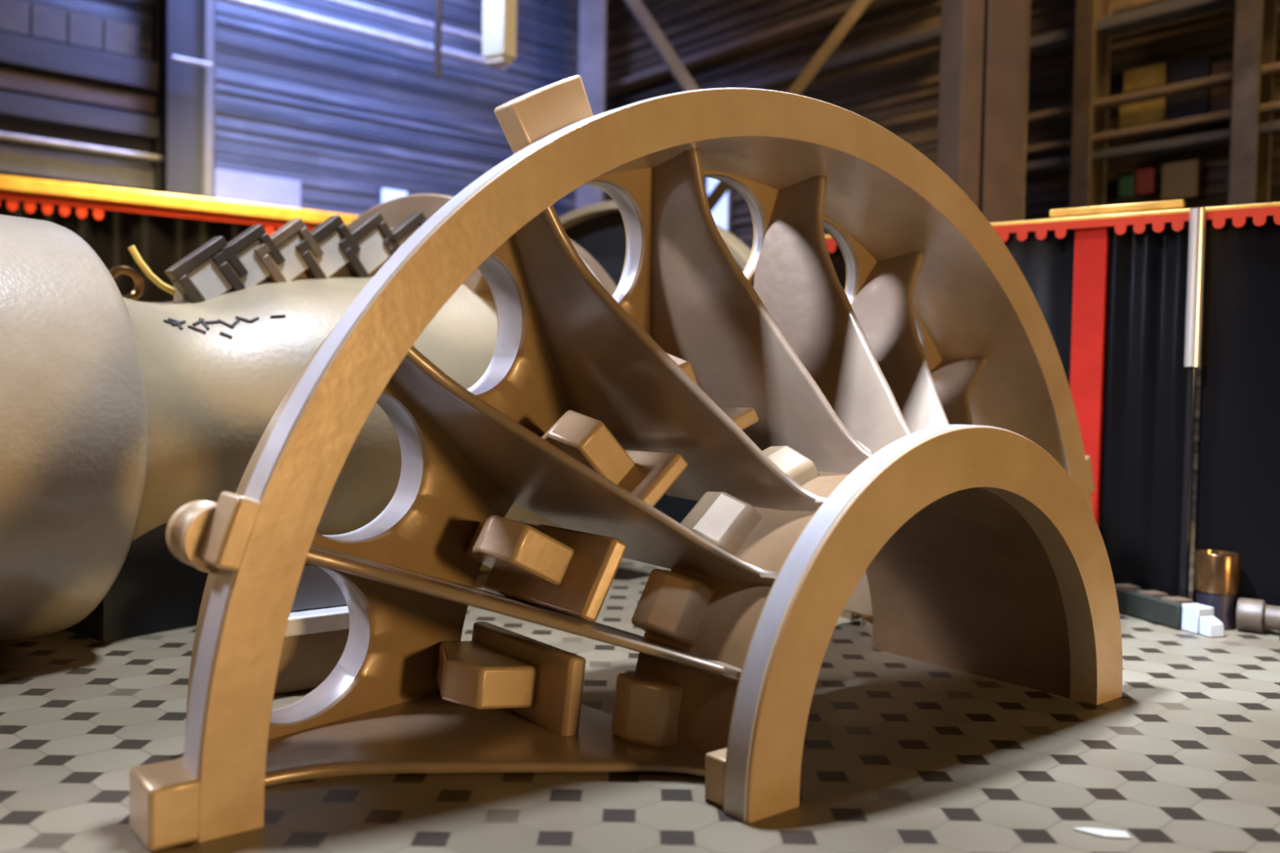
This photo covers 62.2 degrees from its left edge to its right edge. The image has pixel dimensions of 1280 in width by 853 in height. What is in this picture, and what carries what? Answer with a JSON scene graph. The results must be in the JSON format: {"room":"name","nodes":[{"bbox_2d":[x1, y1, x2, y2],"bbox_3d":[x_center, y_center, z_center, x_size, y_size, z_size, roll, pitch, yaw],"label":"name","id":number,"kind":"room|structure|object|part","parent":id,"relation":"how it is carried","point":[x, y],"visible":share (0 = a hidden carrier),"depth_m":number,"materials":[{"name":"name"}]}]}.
{"room":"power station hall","nodes":[
{"label":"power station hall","id":0,"kind":"room"},
{"bbox_2d":[0,0,579,217],"bbox_3d":[-4.728,-3.053,8.582,10.500,6.900,0.225,-1,3,-40],"label":"wall","id":1,"kind":"structure","parent":0,"point":[343,115],"depth_m":10.13,"materials":[{"name":"metal"}]},
{"bbox_2d":[0,0,140,59],"bbox_3d":[-4.685,-3.198,8.431,1.322,0.330,0.062,-1,3,-40],"label":"window","id":2,"kind":"structure","parent":1,"relation":"in","point":[35,19],"depth_m":8.50,"materials":[{"name":"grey glass"}]},
{"bbox_3d":[-4.890,-3.195,8.244,0.243,0.255,0.036,-1,3,-40],"label":"pane","id":3,"kind":"part","parent":2,"relation":"part of","materials":[{"name":"clear glass"}]},
{"bbox_3d":[-4.689,-3.197,8.412,0.243,0.255,0.036,-1,3,-40],"label":"pane","id":4,"kind":"part","parent":2,"relation":"part of","materials":[{"name":"clear glass"}]},
{"bbox_3d":[-4.488,-3.199,8.580,0.243,0.255,0.036,-1,3,-40],"label":"pane","id":5,"kind":"part","parent":2,"relation":"part of","materials":[{"name":"clear glass"}]},
{"bbox_3d":[-4.288,-3.201,8.748,0.243,0.255,0.036,-1,3,-40],"label":"pane","id":6,"kind":"part","parent":2,"relation":"part of","materials":[{"name":"clear glass"}]},
{"bbox_2d":[0,146,155,191],"bbox_3d":[-4.658,-2.081,8.501,1.437,0.195,0.045,-1,3,-40],"label":"shelf","id":7,"kind":"object","parent":1,"relation":"attached to","point":[12,160],"visible":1,"depth_m":8.56,"materials":[{"name":"grey paint"}]},
{"bbox_2d":[0,70,155,115],"bbox_3d":[-4.632,-2.688,8.473,1.450,0.135,0.075,-1,3,-40],"label":"girder","id":8,"kind":"object","parent":1,"relation":"attached to","point":[9,81],"visible":1,"depth_m":8.51,"materials":[{"name":"metal"}]},
{"bbox_2d":[0,31,159,93],"bbox_3d":[-4.608,-2.919,8.442,1.450,0.225,0.135,-1,3,-40],"label":"shelf","id":9,"kind":"object","parent":1,"relation":"attached to","point":[19,51],"visible":1,"depth_m":8.46,"materials":[{"name":"metal"}]},
{"bbox_2d":[0,91,159,141],"bbox_3d":[-4.612,-2.491,8.451,1.450,0.165,0.150,-1,3,-40],"label":"shelf","id":10,"kind":"object","parent":1,"relation":"attached to","point":[15,106],"visible":1,"depth_m":8.46,"materials":[{"name":"metal"}]},
{"bbox_2d":[214,168,300,208],"bbox_3d":[-3.486,-2.069,9.484,0.908,0.375,0.045,-1,3,-40],"label":"board","id":11,"kind":"object","parent":1,"relation":"attached to","point":[233,186],"visible":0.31,"depth_m":9.50,"materials":[{"name":"white"}]},
{"bbox_2d":[217,0,507,71],"bbox_3d":[-2.518,-3.679,9.925,2.968,0.078,0.076,-1,3,-40],"label":"pipe","id":12,"kind":"object","parent":1,"relation":"attached to","point":[253,4],"visible":0.79,"depth_m":9.79,"materials":[{"name":"metal"}]},
{"bbox_2d":[377,185,408,204],"bbox_3d":[-2.413,-2.199,10.390,0.315,0.285,0.051,-1,3,-40],"label":"window","id":13,"kind":"structure","parent":1,"relation":"in","point":[385,193],"depth_m":10.33,"materials":[{"name":"white glass"}]},
{"bbox_3d":[-2.409,-2.199,10.384,0.255,0.225,0.036,-1,3,-40],"label":"pane","id":14,"kind":"part","parent":13,"relation":"part of","materials":[{"name":"white glass"}]},
{"bbox_2d":[322,0,482,42],"bbox_3d":[-2.514,-3.897,9.918,2.968,0.054,0.053,-1,3,-40],"label":"pipe","id":15,"kind":"object","parent":1,"relation":"attached to","point":[343,2],"visible":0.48,"depth_m":10.10,"materials":[{"name":"metal"}]},
{"bbox_2d":[0,511,1279,852],"bbox_3d":[-0.013,0.701,4.526,27.000,0.150,27.000,1,2,0],"label":"floor","id":16,"kind":"structure","parent":0,"point":[901,754],"depth_m":2.17,"materials":[{"name":"tile"}]},
{"bbox_2d":[0,175,359,302],"bbox_3d":[-2.780,-0.555,7.502,4.536,2.018,0.150,0,2,-35],"label":"wall","id":17,"kind":"structure","parent":16,"relation":"on","point":[164,228],"depth_m":7.06,"materials":[{"name":"black fabric"}]},
{"bbox_2d":[0,198,130,294],"bbox_3d":[-4.030,-0.504,6.652,1.512,1.925,0.086,0,2,-35],"label":"curtain","id":18,"kind":"object","parent":17,"relation":"hanging from","point":[104,224],"depth_m":6.90,"materials":[{"name":"black fabric"}]},
{"bbox_3d":[-2.761,-1.518,7.470,4.536,0.090,0.150,0,2,-35],"label":"rail","id":19,"kind":"part","parent":17,"relation":"part of","materials":[{"name":"yellow wood"}]},
{"bbox_2d":[129,212,278,302],"bbox_3d":[-2.790,-0.509,7.517,1.512,1.925,0.086,0,2,-35],"label":"curtain","id":20,"kind":"object","parent":17,"relation":"hanging from","point":[162,240],"depth_m":7.20,"materials":[{"name":"black fabric"}]},
{"bbox_2d":[155,0,216,199],"bbox_3d":[-3.805,-3.046,8.876,0.390,6.897,0.330,-1,3,-40],"label":"steel column","id":21,"kind":"structure","parent":16,"relation":"on","point":[179,23],"depth_m":8.75,"materials":[{"name":"grey metal"}]},
{"bbox_2d":[0,131,164,162],"bbox_3d":[-4.571,-2.242,8.431,1.482,0.054,0.053,-1,3,-40],"label":"pipe","id":22,"kind":"object","parent":21,"relation":"attached to","point":[5,135],"visible":1,"depth_m":8.48,"materials":[{"name":"metal"}]},
{"bbox_2d":[171,54,212,68],"bbox_3d":[-3.631,-2.958,8.595,0.309,0.042,0.041,-1,3,-40],"label":"pipe","id":23,"kind":"object","parent":21,"relation":"attached to","point":[175,58],"visible":1,"depth_m":8.58,"materials":[{"name":"metal"}]},
{"bbox_2d":[201,0,213,199],"bbox_3d":[-3.570,-3.037,8.761,0.068,6.897,0.075,-1,3,-40],"label":"steel column","id":24,"kind":"structure","parent":16,"relation":"on","point":[208,5],"depth_m":8.75,"materials":[{"name":"grey metal"}]},
{"bbox_2d":[273,565,349,695],"bbox_3d":[-0.910,0.492,2.809,0.360,0.348,0.330,0,2,-39],"label":"support block","id":25,"kind":"object","parent":16,"relation":"on","point":[317,634],"visible":0.2,"depth_m":2.71,"materials":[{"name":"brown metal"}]},
{"bbox_3d":[-0.910,0.492,2.809,0.360,0.048,0.330,0,2,-39],"label":"plate","id":26,"kind":"part","parent":25,"relation":"part of","materials":[{"name":"paint"}]},
{"bbox_2d":[0,193,751,641],"bbox_3d":[-1.353,-0.267,3.942,2.280,1.768,4.350,2,2,36],"label":"turbine","id":27,"kind":"object","parent":16,"relation":"on","point":[118,412],"visible":0.56,"depth_m":3.23,"materials":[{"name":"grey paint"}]},
{"bbox_2d":[128,245,176,294],"bbox_3d":[-1.631,-0.523,3.546,0.149,0.156,0.038,0,2,-34],"label":"pipe","id":28,"kind":"object","parent":27,"relation":"on","point":[134,252],"visible":1,"depth_m":3.53,"materials":[{"name":"yellow metal"}]},
{"bbox_3d":[-1.286,-0.082,4.045,1.530,1.392,1.890,2,2,36],"label":"casing","id":29,"kind":"part","parent":27,"relation":"part of","materials":[{"name":"beige paint"}]},
{"bbox_3d":[-1.008,-0.697,4.554,1.303,0.561,0.120,2,2,36],"label":"plate","id":30,"kind":"part","parent":27,"relation":"part of","materials":[{"name":"beige paint"}]},
{"bbox_3d":[-0.101,-0.281,5.664,2.196,1.725,0.060,2,2,36],"label":"plate","id":31,"kind":"part","parent":27,"relation":"part of","materials":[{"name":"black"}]},
{"bbox_2d":[575,0,607,209],"bbox_3d":[-0.504,-3.052,10.929,0.270,6.897,0.270,1,2,0],"label":"steel column","id":32,"kind":"structure","parent":16,"relation":"on","point":[593,13],"depth_m":10.77,"materials":[{"name":"grey metal"}]},
{"bbox_2d":[129,75,1122,850],"bbox_3d":[0.402,-0.071,2.749,3.156,1.527,1.095,0,2,-39],"label":"casing","id":33,"kind":"structure","parent":16,"relation":"on","point":[900,451],"depth_m":2.44,"materials":[{"name":"brown metal"}]},
{"bbox_3d":[-0.682,0.437,2.427,0.147,0.453,0.716,3,2,40],"label":"wall panel","id":34,"kind":"part","parent":33,"relation":"part of","materials":[{"name":"metal"}]},
{"bbox_3d":[-0.593,0.103,2.473,0.181,0.637,0.772,3,2,39],"label":"wall panel","id":35,"kind":"part","parent":33,"relation":"part of","materials":[{"name":"metal"}]},
{"bbox_3d":[-0.409,-0.176,2.595,0.226,0.731,0.750,3,2,37],"label":"wall panel","id":36,"kind":"part","parent":33,"relation":"part of","materials":[{"name":"metal"}]},
{"bbox_3d":[-0.274,0.589,2.467,0.061,0.194,0.439,0,2,-38],"label":"clamp plate","id":37,"kind":"part","parent":33,"relation":"part of","materials":[{"name":"brown metal"}]},
{"bbox_3d":[-0.209,0.333,2.507,0.120,0.185,0.440,0,2,-38],"label":"clamp plate","id":38,"kind":"part","parent":33,"relation":"part of","materials":[{"name":"brown metal"}]},
{"bbox_3d":[-0.164,-0.350,2.780,0.582,0.723,0.210,0,2,-39],"label":"wall panel","id":39,"kind":"part","parent":33,"relation":"part of","materials":[{"name":"metal"}]},
{"bbox_3d":[-0.084,0.134,2.598,0.164,0.156,0.440,0,2,-38],"label":"clamp plate","id":40,"kind":"part","parent":33,"relation":"part of","materials":[{"name":"brown metal"}]},
{"bbox_3d":[0.087,-0.001,2.730,0.188,0.107,0.440,0,2,-39],"label":"clamp plate","id":41,"kind":"part","parent":33,"relation":"part of","materials":[{"name":"brown metal"}]},
{"bbox_3d":[0.174,-0.409,3.031,0.498,0.650,0.180,0,2,-39],"label":"wall panel","id":42,"kind":"part","parent":33,"relation":"part of","materials":[{"name":"metal"}]},
{"bbox_3d":[0.499,-0.354,3.297,0.585,0.724,0.180,0,2,-39],"label":"wall panel","id":43,"kind":"part","parent":33,"relation":"part of","materials":[{"name":"metal"}]},
{"bbox_3d":[0.971,0.413,3.713,0.705,0.478,0.068,0,2,-28],"label":"wall panel","id":44,"kind":"part","parent":33,"relation":"part of","materials":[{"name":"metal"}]},
{"bbox_3d":[0.819,0.525,3.350,0.072,0.194,0.440,-1,3,-40],"label":"clamp plate","id":45,"kind":"part","parent":33,"relation":"part of","materials":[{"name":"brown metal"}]},
{"bbox_3d":[0.744,-0.183,3.477,0.720,0.723,0.144,0,2,-25],"label":"wall panel","id":46,"kind":"part","parent":33,"relation":"part of","materials":[{"name":"metal"}]},
{"bbox_2d":[937,0,1031,222],"bbox_3d":[1.779,-2.820,5.339,0.384,6.897,0.300,1,2,-6],"label":"steel column","id":47,"kind":"structure","parent":16,"relation":"on","point":[984,44],"depth_m":5.24,"materials":[{"name":"brown paint"}]},
{"bbox_2d":[824,199,1279,618],"bbox_3d":[1.877,-0.069,3.848,3.120,1.491,0.117,2,2,34],"label":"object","id":48,"kind":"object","parent":16,"relation":"on","point":[1152,308],"depth_m":3.84,"materials":[{"name":"black fabric"}]},
{"bbox_2d":[826,244,846,291],"bbox_3d":[0.924,-0.081,4.544,0.481,1.411,0.043,2,2,33],"label":"curtain","id":49,"kind":"object","parent":48,"relation":"hanging from","point":[837,258],"depth_m":4.56,"materials":[{"name":"black fabric"}]},
{"bbox_2d":[1004,229,1075,387],"bbox_3d":[1.385,-0.062,4.228,0.639,1.411,0.044,2,2,34],"label":"curtain","id":50,"kind":"object","parent":48,"relation":"hanging from","point":[1045,258],"depth_m":4.07,"materials":[{"name":"black fabric"}]},
{"bbox_3d":[1.901,-0.769,3.840,3.120,0.018,0.066,2,2,34],"label":"rail","id":51,"kind":"part","parent":48,"relation":"part of","materials":[{"name":"gold metal"}]},
{"bbox_3d":[1.768,-0.805,3.940,0.459,0.030,0.060,2,2,34],"label":"rail","id":52,"kind":"part","parent":48,"relation":"part of","materials":[{"name":"gold metal"}]},
{"bbox_2d":[1098,221,1189,596],"bbox_3d":[1.856,-0.042,3.904,0.277,1.411,0.047,2,2,34],"label":"curtain","id":53,"kind":"object","parent":48,"relation":"hanging from","point":[1144,378],"depth_m":3.89,"materials":[{"name":"black fabric"}]},
{"bbox_3d":[1.959,-0.489,3.742,0.051,0.555,0.051,1,2,0],"label":"post","id":54,"kind":"part","parent":48,"relation":"part of","materials":[{"name":"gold metal"}]},
{"bbox_2d":[1192,215,1279,618],"bbox_3d":[2.595,-0.011,3.397,1.424,1.411,0.047,2,2,34],"label":"curtain","id":55,"kind":"object","parent":48,"relation":"hanging from","point":[1237,503],"depth_m":3.70,"materials":[{"name":"black fabric"}]},
{"bbox_2d":[1069,0,1112,208],"bbox_3d":[3.047,-2.855,7.109,0.240,6.897,0.135,-1,3,-40],"label":"steel column","id":56,"kind":"structure","parent":16,"relation":"on","point":[1092,51],"depth_m":7.08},
{"bbox_2d":[1071,826,1130,838],"bbox_3d":[0.825,0.727,1.898,0.095,0.002,0.035,1,2,10],"label":"paper scrap","id":57,"kind":"object","parent":16,"relation":"on","point":[1104,833],"visible":1,"depth_m":1.90,"materials":[{"name":"white paper"}]},
{"bbox_2d":[1115,583,1195,630],"bbox_3d":[1.814,0.637,3.784,0.090,0.098,0.375,1,2,-17],"label":"timber beam","id":58,"kind":"structure","parent":16,"relation":"on","point":[1155,606],"depth_m":3.72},
{"bbox_2d":[1181,603,1224,637],"bbox_3d":[1.888,0.649,3.557,0.072,0.090,0.128,1,2,-17],"label":"block","id":59,"kind":"object","parent":16,"relation":"on","point":[1197,618],"visible":1,"depth_m":3.54,"materials":[{"name":"white plastic"}]},
{"bbox_2d":[1193,549,1239,630],"bbox_3d":[1.992,0.563,3.665,0.138,0.256,0.138,1,2,0],"label":"canister","id":60,"kind":"object","parent":16,"relation":"on","point":[1216,572],"visible":0.86,"depth_m":3.61,"materials":[{"name":"gold metal"}]},
{"bbox_2d":[1227,0,1277,205],"bbox_3d":[3.696,-2.817,6.335,0.240,6.897,0.150,-1,3,-40],"label":"steel column","id":61,"kind":"structure","parent":16,"relation":"on","point":[1255,20],"depth_m":6.31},
{"bbox_2d":[1026,101,1279,155],"bbox_3d":[3.369,-1.923,6.815,0.120,0.042,2.198,-1,3,-40],"label":"girder","id":62,"kind":"object","parent":61,"relation":"attached to","point":[1273,108],"visible":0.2,"depth_m":6.83,"materials":[{"name":"metal"}]},
{"bbox_2d":[1026,62,1279,124],"bbox_3d":[3.373,-2.150,6.807,0.120,0.042,2.198,-1,3,-40],"label":"girder","id":63,"kind":"object","parent":61,"relation":"attached to","point":[1273,69],"visible":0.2,"depth_m":6.83,"materials":[{"name":"metal"}]},
{"bbox_2d":[1235,597,1279,632],"bbox_3d":[2.096,0.641,3.580,0.135,0.111,0.111,2,2,34],"label":"casting","id":64,"kind":"object","parent":16,"relation":"on","point":[1255,615],"visible":1,"depth_m":3.55,"materials":[{"name":"silver metal"}]},
{"bbox_2d":[603,0,1279,521],"bbox_3d":[3.003,-2.874,7.640,0.225,6.900,11.250,-1,3,-40],"label":"wall","id":65,"kind":"structure","parent":0,"point":[899,92],"depth_m":8.53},
{"bbox_2d":[623,0,698,91],"bbox_3d":[0.081,-3.350,8.892,1.472,2.071,0.102,1,2,0],"label":"brace","id":66,"kind":"object","parent":65,"relation":"attached to","point":[637,9],"visible":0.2,"depth_m":8.85,"materials":[{"name":"grey paint"}]},
{"bbox_2d":[706,177,732,233],"bbox_3d":[0.750,-2.325,10.123,0.051,1.110,0.330,-1,3,-40],"label":"window","id":67,"kind":"structure","parent":65,"relation":"in","point":[722,214],"depth_m":10.04,"materials":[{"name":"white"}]},
{"bbox_2d":[605,0,896,93],"bbox_3d":[1.006,-3.528,9.733,0.120,0.060,4.220,-1,3,-40],"label":"girder","id":68,"kind":"object","parent":65,"relation":"attached to","point":[840,11],"visible":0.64,"depth_m":9.70,"materials":[{"name":"metal"}]},
{"bbox_2d":[706,0,872,212],"bbox_3d":[0.753,-1.944,7.739,3.641,4.915,0.090,1,2,0],"label":"brace","id":69,"kind":"object","parent":65,"relation":"attached to","point":[859,7],"visible":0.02,"depth_m":7.67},
{"bbox_2d":[733,26,941,89],"bbox_3d":[1.548,-3.075,9.091,0.120,0.070,2.505,-1,3,-40],"label":"girder","id":70,"kind":"object","parent":65,"relation":"attached to","point":[933,35],"visible":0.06,"depth_m":8.72,"materials":[{"name":"metal"}]},
{"bbox_2d":[1118,175,1135,198],"bbox_3d":[3.267,-1.608,7.114,0.045,0.136,0.099,-1,3,-40],"label":"wall panel","id":71,"kind":"object","parent":65,"relation":"attached to","point":[1126,184],"visible":1,"depth_m":7.09,"materials":[{"name":"green"}]},
{"bbox_2d":[1029,0,1235,57],"bbox_3d":[3.406,-2.662,6.809,0.210,0.074,2.198,-1,3,-40],"label":"shelf","id":72,"kind":"object","parent":65,"relation":"attached to","point":[1173,11],"visible":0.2,"depth_m":6.92,"materials":[{"name":"paint"}]},
{"bbox_2d":[1118,97,1166,128],"bbox_3d":[3.333,-2.081,7.031,0.045,0.162,0.296,-1,3,-40],"label":"sheet","id":73,"kind":"object","parent":65,"relation":"attached to","point":[1153,111],"visible":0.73,"depth_m":7.01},
{"bbox_2d":[1135,168,1155,195],"bbox_3d":[3.346,-1.622,7.020,0.045,0.161,0.112,-1,3,-40],"label":"wall panel","id":74,"kind":"object","parent":65,"relation":"attached to","point":[1144,178],"visible":1,"depth_m":7.00,"materials":[{"name":"red"}]},
{"bbox_2d":[1123,62,1168,93],"bbox_3d":[3.344,-2.304,7.015,0.045,0.140,0.274,-1,3,-40],"label":"sheet","id":75,"kind":"object","parent":65,"relation":"attached to","point":[1154,76],"visible":1,"depth_m":6.99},
{"bbox_2d":[1025,120,1279,175],"bbox_3d":[3.401,-1.807,6.848,0.180,0.053,2.198,-1,3,-40],"label":"girder","id":76,"kind":"object","parent":65,"relation":"attached to","point":[1218,138],"visible":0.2,"depth_m":6.85,"materials":[{"name":"metal"}]},
{"bbox_2d":[1161,159,1200,200],"bbox_3d":[3.494,-1.589,6.844,0.045,0.236,0.224,-1,3,-40],"label":"wall panel","id":77,"kind":"object","parent":65,"relation":"attached to","point":[1180,180],"visible":0.96,"depth_m":6.82,"materials":[{"name":"brown"}]},
{"bbox_2d":[1165,56,1212,139],"bbox_3d":[3.521,-2.078,6.807,0.045,0.533,0.258,-1,3,-40],"label":"sheet","id":78,"kind":"object","parent":65,"relation":"attached to","point":[1194,104],"visible":0.56,"depth_m":6.78,"materials":[{"name":"black"}]},
{"bbox_2d":[1209,59,1233,113],"bbox_3d":[3.708,-2.095,6.584,0.045,0.369,0.293,-1,3,-40],"label":"sheet","id":79,"kind":"object","parent":65,"relation":"attached to","point":[1220,96],"visible":0.32,"depth_m":6.63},
{"bbox_3d":[0.121,-6.344,4.289,27.000,0.150,27.000,1,2,0],"label":"ceiling","id":80,"kind":"structure","parent":0,"visible":0},
{"bbox_2d":[433,0,442,77],"bbox_3d":[-1.555,-4.588,8.252,0.060,3.691,0.060,1,2,0],"label":"pole","id":81,"kind":"object","parent":80,"relation":"hanging from","point":[437,3],"visible":1,"depth_m":8.28,"materials":[{"name":"grey metal"}]},
{"bbox_2d":[481,0,516,67],"bbox_3d":[-0.951,-4.463,7.355,0.198,3.856,0.144,2,2,30],"label":"box","id":82,"kind":"object","parent":80,"relation":"hanging from","point":[499,16],"visible":1,"depth_m":7.36,"materials":[{"name":"white metal"}]},
{"bbox_2d":[485,55,511,67],"bbox_3d":[-0.987,-2.556,7.419,0.150,0.039,0.105,2,2,30],"label":"socket","id":83,"kind":"object","parent":82,"relation":"attached to","point":[495,61],"depth_m":7.39,"materials":[{"name":"paint"}]}
]}

